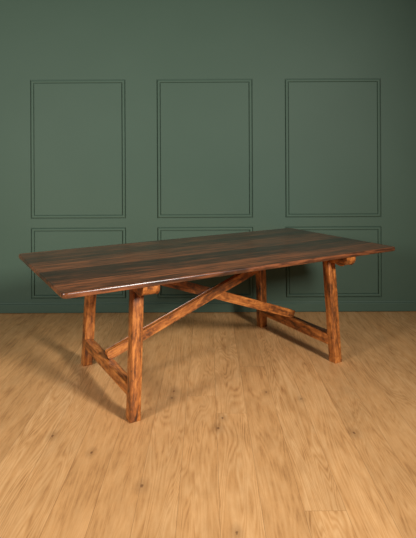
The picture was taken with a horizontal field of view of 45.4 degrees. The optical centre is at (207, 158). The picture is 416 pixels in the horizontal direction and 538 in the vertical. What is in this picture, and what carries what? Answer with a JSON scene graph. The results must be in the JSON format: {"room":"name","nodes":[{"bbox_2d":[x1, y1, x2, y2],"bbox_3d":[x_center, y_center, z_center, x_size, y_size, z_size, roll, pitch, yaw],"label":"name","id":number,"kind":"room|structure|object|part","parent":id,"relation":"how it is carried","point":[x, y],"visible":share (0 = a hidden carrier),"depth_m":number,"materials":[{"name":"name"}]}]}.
{"room":"dining room","nodes":[
{"label":"dining room","id":0,"kind":"room"},
{"bbox_2d":[0,0,415,302],"bbox_3d":[-0.001,-0.272,4.545,10.000,3.300,0.150,0,0,0],"label":"wall","id":1,"kind":"structure","parent":0,"point":[333,125],"depth_m":4.47,"materials":[{"name":"green paint"}]},
{"bbox_2d":[30,79,125,218],"bbox_3d":[-1.164,-0.086,4.470,0.855,1.250,0.016,0,0,0],"label":"trim","id":2,"kind":"structure","parent":1,"relation":"attached to","point":[122,81],"depth_m":4.46,"materials":[{"name":"green paint"}]},
{"bbox_2d":[31,227,125,298],"bbox_3d":[-1.159,0.937,4.470,0.855,0.638,0.016,0,0,0],"label":"trim","id":3,"kind":"structure","parent":1,"relation":"attached to","point":[123,229],"depth_m":4.46,"materials":[{"name":"green paint"}]},
{"bbox_2d":[157,79,252,217],"bbox_3d":[-0.026,-0.092,4.470,0.861,1.250,0.016,0,0,0],"label":"trim","id":4,"kind":"structure","parent":1,"relation":"attached to","point":[159,81],"depth_m":4.46,"materials":[{"name":"green paint"}]},
{"bbox_2d":[157,227,252,297],"bbox_3d":[-0.021,0.931,4.470,0.861,0.638,0.016,0,0,0],"label":"trim","id":5,"kind":"structure","parent":1,"relation":"attached to","point":[159,229],"depth_m":4.46,"materials":[{"name":"green paint"}]},
{"bbox_2d":[0,301,415,312],"bbox_3d":[0.007,1.329,4.461,10.000,0.090,0.018,0,0,0],"label":"baseboard","id":6,"kind":"structure","parent":1,"relation":"attached to","point":[297,306],"depth_m":4.45,"materials":[{"name":"green paint"}]},
{"bbox_2d":[285,78,380,217],"bbox_3d":[1.126,-0.098,4.470,0.863,1.250,0.016,0,0,0],"label":"trim","id":7,"kind":"structure","parent":1,"relation":"attached to","point":[378,80],"depth_m":4.46,"materials":[{"name":"green paint"}]},
{"bbox_2d":[285,226,381,297],"bbox_3d":[1.131,0.925,4.470,0.863,0.638,0.016,0,0,0],"label":"trim","id":8,"kind":"structure","parent":1,"relation":"attached to","point":[378,228],"depth_m":4.46,"materials":[{"name":"green paint"}]},
{"bbox_2d":[0,311,415,537],"bbox_3d":[0.007,1.428,1.350,10.000,0.100,6.500,0,0,0],"label":"floor","id":9,"kind":"structure","parent":0,"point":[245,429],"depth_m":2.51,"materials":[{"name":"brown wood"}]},
{"bbox_2d":[19,228,394,422],"bbox_3d":[0.035,0.998,3.367,2.302,0.760,1.144,0,0,-30],"label":"dining table","id":10,"kind":"object","parent":9,"relation":"on","point":[140,268],"visible":1,"depth_m":3.19,"materials":[{"name":"brown wood"}]},
{"bbox_3d":[-0.794,1.037,3.345,0.066,0.696,0.061,3,1,-30],"label":"leg","id":11,"kind":"part","parent":10,"relation":"part of","materials":[{"name":"orange wood"}]},
{"bbox_3d":[-0.387,1.035,2.654,0.065,0.696,0.061,3,-4,-30],"label":"leg","id":12,"kind":"part","parent":10,"relation":"part of","materials":[{"name":"orange wood"}]},
{"bbox_3d":[0.438,1.031,4.070,0.065,0.696,0.061,-3,4,-30],"label":"leg","id":13,"kind":"part","parent":10,"relation":"part of","materials":[{"name":"orange wood"}]},
{"bbox_3d":[0.845,1.029,3.378,0.066,0.696,0.061,-3,-1,-30],"label":"leg","id":14,"kind":"part","parent":10,"relation":"part of","materials":[{"name":"orange wood"}]}
]}

